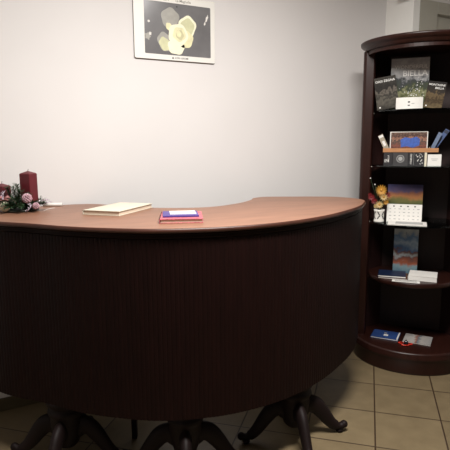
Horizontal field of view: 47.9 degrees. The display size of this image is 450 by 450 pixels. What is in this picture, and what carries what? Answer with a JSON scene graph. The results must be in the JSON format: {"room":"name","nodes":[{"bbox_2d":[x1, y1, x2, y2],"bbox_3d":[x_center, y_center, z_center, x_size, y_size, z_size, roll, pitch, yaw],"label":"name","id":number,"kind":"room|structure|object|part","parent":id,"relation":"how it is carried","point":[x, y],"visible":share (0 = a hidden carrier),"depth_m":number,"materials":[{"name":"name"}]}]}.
{"room":"reception area","nodes":[
{"label":"reception area","id":0,"kind":"room"},
{"bbox_2d":[0,0,386,397],"bbox_3d":[-0.992,-0.402,2.718,4.853,2.800,0.100,-5,10,-28],"label":"wall","id":1,"kind":"structure","parent":0,"point":[277,112],"depth_m":3.05,"materials":[{"name":"white paint"}]},
{"bbox_2d":[0,396,39,411],"bbox_3d":[-0.999,0.956,2.863,4.756,0.072,0.010,-5,10,-28],"label":"baseboard","id":2,"kind":"structure","parent":1,"relation":"attached to","point":[11,402],"depth_m":2.77,"materials":[{"name":"tile"}]},
{"bbox_2d":[132,0,214,63],"bbox_3d":[-0.284,-1.130,2.922,0.503,0.353,0.013,-5,10,-28],"label":"poster","id":3,"kind":"object","parent":1,"relation":"attached to","point":[173,30],"visible":1,"depth_m":2.92,"materials":[{"name":"white paper"}]},
{"bbox_2d":[0,350,449,449],"bbox_3d":[1.046,1.256,1.454,7.000,0.100,6.600,-5,10,-28],"label":"floor","id":4,"kind":"structure","parent":0,"point":[382,409],"depth_m":2.64,"materials":[{"name":"beige tile"}]},
{"bbox_2d":[131,419,137,438],"bbox_3d":[-0.589,0.797,2.596,0.350,0.465,0.310,0,9,3],"label":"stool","id":5,"kind":"object","parent":4,"relation":"on","point":[134,424],"visible":0.1,"depth_m":2.48,"materials":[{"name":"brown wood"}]},
{"bbox_2d":[0,196,365,449],"bbox_3d":[-0.106,0.476,2.560,2.043,1.106,1.220,-5,10,-28],"label":"reception desk","id":6,"kind":"object","parent":4,"relation":"on","point":[251,305],"visible":0.98,"depth_m":2.13,"materials":[{"name":"brown wood"}]},
{"bbox_2d":[2,208,38,212],"bbox_3d":[-1.000,-0.073,2.485,0.173,0.010,0.122,-5,10,-28],"label":"tray","id":7,"kind":"object","parent":6,"relation":"on","point":[13,210],"depth_m":2.43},
{"bbox_2d":[0,183,50,212],"bbox_3d":[-0.997,-0.139,2.478,0.272,0.142,0.267,-5,10,-28],"label":"arrangement","id":8,"kind":"object","parent":6,"relation":"on","point":[16,205],"visible":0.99,"depth_m":2.43,"materials":[{"name":"green plant"}]},
{"bbox_2d":[0,182,10,201],"bbox_3d":[-1.099,-0.149,2.503,0.059,0.132,0.059,3,9,18],"label":"pillar candle","id":9,"kind":"object","parent":8,"relation":"in","point":[2,186],"visible":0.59,"depth_m":2.48,"materials":[{"name":"red wax"}]},
{"bbox_2d":[19,171,37,207],"bbox_3d":[-0.972,-0.182,2.513,0.060,0.192,0.060,3,9,18],"label":"pillar candle","id":10,"kind":"object","parent":8,"relation":"in","point":[28,180],"visible":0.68,"depth_m":2.49,"materials":[{"name":"red wax"}]},
{"bbox_3d":[-0.863,0.966,2.342,0.277,0.214,0.060,1,9,6],"label":"leg","id":11,"kind":"part","parent":6,"relation":"part of","materials":[{"name":"brown wood"}]},
{"bbox_2d":[43,203,62,206],"bbox_3d":[-0.911,-0.108,2.681,0.099,0.018,0.018,-2,9,-13],"label":"paper roll","id":12,"kind":"object","parent":6,"relation":"on","point":[48,204],"visible":0.92,"depth_m":2.67,"materials":[{"name":"white paper"}]},
{"bbox_3d":[-0.735,0.991,2.186,0.060,0.214,0.277,1,9,6],"label":"leg","id":13,"kind":"part","parent":6,"relation":"part of","materials":[{"name":"brown wood"}]},
{"bbox_3d":[-0.577,0.970,2.312,0.277,0.214,0.060,1,9,6],"label":"leg","id":14,"kind":"part","parent":6,"relation":"part of","materials":[{"name":"brown wood"}]},
{"bbox_2d":[82,202,151,215],"bbox_3d":[-0.517,-0.080,2.477,0.195,0.022,0.329,3,10,19],"label":"hardcover book","id":15,"kind":"object","parent":6,"relation":"on","point":[120,208],"visible":1,"depth_m":2.40,"materials":[{"name":"beige paper"}]},
{"bbox_3d":[-0.319,0.979,2.246,0.277,0.214,0.060,-1,9,-5],"label":"leg","id":16,"kind":"part","parent":6,"relation":"part of","materials":[{"name":"brown wood"}]},
{"bbox_2d":[159,211,202,223],"bbox_3d":[-0.189,-0.035,2.195,0.181,0.018,0.239,-1,9,-5],"label":"notebook","id":17,"kind":"object","parent":6,"relation":"on","point":[199,219],"visible":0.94,"depth_m":2.08,"materials":[{"name":"paper"}]},
{"bbox_2d":[163,211,198,217],"bbox_3d":[-0.194,-0.048,2.200,0.152,0.007,0.158,-1,9,-7],"label":"booklet","id":18,"kind":"object","parent":17,"relation":"on","point":[166,214],"visible":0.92,"depth_m":2.13,"materials":[{"name":"purple paper"}]},
{"bbox_2d":[169,210,195,214],"bbox_3d":[-0.185,-0.055,2.212,0.112,0.002,0.100,-2,9,-8],"label":"card","id":19,"kind":"object","parent":18,"relation":"on","point":[191,211],"visible":1,"depth_m":2.20,"materials":[{"name":"paper"}]},
{"bbox_3d":[-0.144,-0.035,2.466,2.063,0.026,0.991,-3,9,-18],"label":"edge moulding","id":20,"kind":"part","parent":6,"relation":"part of","materials":[{"name":"brown wood"}]},
{"bbox_3d":[-0.163,0.999,2.116,0.060,0.214,0.277,-1,9,-5],"label":"leg","id":21,"kind":"part","parent":6,"relation":"part of","materials":[{"name":"brown wood"}]},
{"bbox_3d":[-0.031,0.973,2.269,0.277,0.214,0.060,-1,9,-5],"label":"leg","id":22,"kind":"part","parent":6,"relation":"part of","materials":[{"name":"brown wood"}]},
{"bbox_3d":[0.196,0.943,2.453,0.277,0.214,0.060,-2,9,-11],"label":"leg","id":23,"kind":"part","parent":6,"relation":"part of","materials":[{"name":"brown wood"}]},
{"bbox_3d":[0.365,0.960,2.341,0.060,0.214,0.277,-2,9,-11],"label":"leg","id":24,"kind":"part","parent":6,"relation":"part of","materials":[{"name":"brown wood"}]},
{"bbox_3d":[0.478,0.932,2.508,0.277,0.214,0.060,-2,9,-11],"label":"leg","id":25,"kind":"part","parent":6,"relation":"part of","materials":[{"name":"brown wood"}]},
{"bbox_2d":[354,29,449,375],"bbox_3d":[1.207,-0.112,3.219,0.752,2.045,0.516,3,10,20],"label":"bookcase","id":26,"kind":"object","parent":4,"relation":"on","point":[423,309],"visible":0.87,"depth_m":3.37,"materials":[{"name":"brown wood"}]},
{"bbox_2d":[374,209,384,221],"bbox_3d":[0.986,-0.060,3.244,0.067,0.081,0.067,3,10,20],"label":"flower vase","id":27,"kind":"object","parent":26,"relation":"on","point":[378,214],"visible":0.98,"depth_m":3.22,"materials":[{"name":"white ceramic"}]},
{"bbox_2d":[368,178,389,209],"bbox_3d":[0.982,-0.183,3.222,0.147,0.234,0.078,3,10,20],"label":"artificial flowers","id":28,"kind":"object","parent":27,"relation":"in","point":[380,190],"visible":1,"depth_m":3.20,"materials":[{"name":"yellow fabric"}]},
{"bbox_3d":[0.980,-0.111,3.217,0.052,0.093,0.042,3,10,20],"label":"flower","id":29,"kind":"part","parent":28,"relation":"part of","materials":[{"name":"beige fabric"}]},
{"bbox_3d":[0.988,-0.160,3.205,0.072,0.194,0.044,3,10,20],"label":"flower","id":30,"kind":"part","parent":28,"relation":"part of","materials":[{"name":"yellow fabric"}]},
{"bbox_2d":[370,329,400,340],"bbox_3d":[1.085,0.742,3.422,0.177,0.010,0.140,4,10,26],"label":"magazine","id":31,"kind":"object","parent":26,"relation":"on","point":[381,334],"visible":1,"depth_m":3.40,"materials":[{"name":"blue paper"}]},
{"bbox_2d":[374,75,397,110],"bbox_3d":[1.000,-0.819,3.141,0.158,0.217,0.049,3,10,19],"label":"small guidebook","id":32,"kind":"object","parent":26,"relation":"on","point":[386,93],"visible":1,"depth_m":3.14,"materials":[{"name":"grey paper"}]},
{"bbox_2d":[383,152,392,165],"bbox_3d":[1.030,-0.417,3.191,0.054,0.082,0.100,3,10,20],"label":"book","id":33,"kind":"object","parent":26,"relation":"on","point":[388,156],"visible":0.97,"depth_m":3.15,"materials":[{"name":"black paper"}]},
{"bbox_2d":[383,148,438,151],"bbox_3d":[1.149,-0.464,3.141,0.319,0.024,0.110,3,10,20],"label":"wooden tray","id":34,"kind":"object","parent":33,"relation":"on","point":[384,149],"visible":0.99,"depth_m":3.09,"materials":[{"name":"brown wood"}]},
{"bbox_2d":[378,134,388,147],"bbox_3d":[0.991,-0.514,3.163,0.073,0.108,0.008,5,10,29],"label":"leaflet","id":35,"kind":"object","parent":34,"relation":"in","point":[381,137],"visible":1,"depth_m":3.16,"materials":[{"name":"white paper"}]},
{"bbox_2d":[390,131,427,147],"bbox_3d":[1.136,-0.517,3.136,0.220,0.121,0.015,3,10,20],"label":"postcard","id":36,"kind":"object","parent":34,"relation":"in","point":[419,139],"visible":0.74,"depth_m":3.13,"materials":[{"name":"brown paper"}]},
{"bbox_2d":[431,132,441,147],"bbox_3d":[1.274,-0.503,3.063,0.068,0.116,0.007,1,9,10],"label":"leaflet","id":37,"kind":"object","parent":34,"relation":"in","point":[437,138],"visible":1,"depth_m":3.06,"materials":[{"name":"blue paper"}]},
{"bbox_2d":[435,129,448,147],"bbox_3d":[1.306,-0.516,3.076,0.102,0.136,0.007,2,9,14],"label":"leaflet","id":38,"kind":"object","parent":34,"relation":"in","point":[446,131],"visible":0.82,"depth_m":3.07,"materials":[{"name":"blue paper"}]},
{"bbox_2d":[378,273,406,279],"bbox_3d":[1.083,0.327,3.269,0.174,0.009,0.150,3,10,20],"label":"picture book","id":39,"kind":"object","parent":26,"relation":"on","point":[406,273],"visible":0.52,"depth_m":3.20,"materials":[{"name":"white paper"}]},
{"bbox_2d":[378,269,405,278],"bbox_3d":[1.077,0.315,3.272,0.169,0.012,0.150,3,10,19],"label":"picture book","id":40,"kind":"object","parent":39,"relation":"on","point":[381,273],"visible":1,"depth_m":3.25,"materials":[{"name":"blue paper"}]},
{"bbox_2d":[393,152,407,165],"bbox_3d":[1.097,-0.414,3.166,0.088,0.082,0.100,3,10,20],"label":"book","id":41,"kind":"object","parent":26,"relation":"on","point":[399,158],"visible":0.97,"depth_m":3.12,"materials":[{"name":"grey paper"}]},
{"bbox_2d":[386,184,422,221],"bbox_3d":[1.152,-0.132,3.249,0.211,0.256,0.091,3,10,20],"label":"calendar","id":42,"kind":"object","parent":26,"relation":"on","point":[405,201],"visible":0.99,"depth_m":3.22,"materials":[{"name":"white paper"}]},
{"bbox_2d":[387,184,422,204],"bbox_3d":[1.145,-0.195,3.223,0.211,0.125,0.001,3,0,20],"label":"picture","id":43,"kind":"object","parent":42,"relation":"attached to","point":[399,193],"depth_m":3.22},
{"bbox_2d":[398,342,412,345],"bbox_3d":[1.161,0.766,3.264,0.090,0.011,0.062,3,10,20],"label":"string","id":44,"kind":"object","parent":26,"relation":"on","point":[398,342],"visible":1,"depth_m":3.25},
{"bbox_3d":[1.201,-1.096,3.062,0.752,0.052,0.516,3,10,20],"label":"cornice","id":45,"kind":"part","parent":26,"relation":"part of","materials":[{"name":"brown wood"}]},
{"bbox_2d":[393,229,418,273],"bbox_3d":[1.202,0.171,3.372,0.150,0.299,0.103,3,10,20],"label":"leaflet","id":46,"kind":"object","parent":26,"relation":"on","point":[405,254],"visible":0.89,"depth_m":3.33,"materials":[{"name":"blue paper"}]},
{"bbox_2d":[392,279,419,283],"bbox_3d":[1.122,0.350,3.145,0.163,0.002,0.045,3,10,20],"label":"card","id":47,"kind":"object","parent":26,"relation":"on","point":[394,280],"visible":1,"depth_m":3.14,"materials":[{"name":"white paper"}]},
{"bbox_2d":[387,221,426,226],"bbox_3d":[1.130,-0.009,3.143,0.226,0.009,0.150,3,10,20],"label":"booklet","id":48,"kind":"object","parent":26,"relation":"on","point":[396,223],"visible":1,"depth_m":3.12,"materials":[{"name":"paper"}]},
{"bbox_3d":[1.215,0.341,3.307,0.552,0.032,0.442,3,10,20],"label":"wooden shelf","id":49,"kind":"part","parent":26,"relation":"part of","materials":[{"name":"brown wood"}]},
{"bbox_3d":[1.175,-1.049,2.999,0.664,0.024,0.286,3,10,20],"label":"frieze rail","id":50,"kind":"part","parent":26,"relation":"part of","materials":[{"name":"brown wood"}]},
{"bbox_2d":[389,57,429,109],"bbox_3d":[1.153,-0.877,3.167,0.225,0.325,0.054,3,10,20],"label":"book","id":51,"kind":"object","parent":26,"relation":"on","point":[412,74],"visible":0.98,"depth_m":3.15,"materials":[{"name":"paper"}]},
{"bbox_2d":[396,97,422,108],"bbox_3d":[1.111,-0.733,3.057,0.154,0.072,0.020,3,10,20],"label":"card","id":52,"kind":"object","parent":26,"relation":"on","point":[405,102],"visible":0.92,"depth_m":3.05,"materials":[{"name":"white paper"}]},
{"bbox_3d":[1.214,-0.018,3.252,0.552,0.007,0.438,3,10,20],"label":"glass shelf","id":53,"kind":"part","parent":26,"relation":"part of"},
{"bbox_3d":[1.212,-0.373,3.195,0.552,0.007,0.438,3,10,20],"label":"glass shelf","id":54,"kind":"part","parent":26,"relation":"part of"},
{"bbox_2d":[408,152,414,165],"bbox_3d":[1.156,-0.410,3.144,0.037,0.082,0.101,3,10,20],"label":"book","id":55,"kind":"object","parent":26,"relation":"on","point":[411,155],"visible":1,"depth_m":3.10,"materials":[{"name":"black paper"}]},
{"bbox_3d":[1.210,-0.706,3.142,0.552,0.007,0.438,3,10,20],"label":"glass shelf","id":56,"kind":"part","parent":26,"relation":"part of","materials":[{"name":"clear glass"}]},
{"bbox_2d":[402,333,432,345],"bbox_3d":[1.271,0.755,3.343,0.172,0.008,0.150,4,10,27],"label":"magazine","id":57,"kind":"object","parent":26,"relation":"on","point":[411,338],"visible":1,"depth_m":3.33,"materials":[{"name":"white paper"}]},
{"bbox_2d":[414,152,424,165],"bbox_3d":[1.199,-0.408,3.128,0.055,0.082,0.101,3,10,20],"label":"book","id":58,"kind":"object","parent":26,"relation":"on","point":[419,156],"visible":0.98,"depth_m":3.08,"materials":[{"name":"black paper"}]},
{"bbox_2d":[408,270,437,282],"bbox_3d":[1.255,0.324,3.214,0.168,0.030,0.150,4,10,24],"label":"book","id":59,"kind":"object","parent":26,"relation":"on","point":[415,275],"visible":1,"depth_m":3.17,"materials":[{"name":"paper"}]},
{"bbox_2d":[424,152,426,165],"bbox_3d":[1.233,-0.406,3.116,0.015,0.082,0.100,3,10,20],"label":"book","id":60,"kind":"object","parent":26,"relation":"on","point":[425,154],"visible":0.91,"depth_m":3.07,"materials":[{"name":"beige paper"}]},
{"bbox_2d":[427,154,441,165],"bbox_3d":[1.276,-0.396,3.091,0.076,0.068,0.091,3,10,20],"label":"box","id":61,"kind":"object","parent":26,"relation":"on","point":[432,159],"visible":0.99,"depth_m":3.05,"materials":[{"name":"cardboard"}]},
{"bbox_2d":[423,81,446,107],"bbox_3d":[1.269,-0.786,3.061,0.129,0.174,0.041,3,10,22],"label":"small guidebook","id":62,"kind":"object","parent":26,"relation":"on","point":[434,97],"visible":0.95,"depth_m":3.06,"materials":[{"name":"brown paper"}]},
{"bbox_2d":[385,0,419,35],"bbox_3d":[1.231,-0.580,3.756,0.060,2.800,0.350,-5,10,-28],"label":"wall pillar","id":63,"kind":"structure","parent":0,"point":[401,16],"depth_m":3.53,"materials":[{"name":"white paint"}]},
{"bbox_2d":[400,0,449,3],"bbox_3d":[1.739,-1.789,3.700,1.200,0.400,0.100,-5,10,-28],"label":"wall","id":64,"kind":"structure","parent":0,"point":[441,1],"depth_m":3.56,"materials":[{"name":"white paint"}]},
{"bbox_2d":[419,0,449,30],"bbox_3d":[1.792,-0.409,3.933,1.067,2.400,0.080,-5,10,-28],"label":"trim","id":65,"kind":"structure","parent":64,"relation":"attached to","point":[429,10],"depth_m":3.53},
{"bbox_2d":[437,16,449,29],"bbox_3d":[1.833,-0.417,3.962,0.807,2.406,0.056,-5,10,-28],"label":"door","id":66,"kind":"structure","parent":64,"relation":"in","point":[442,22],"depth_m":3.64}
]}

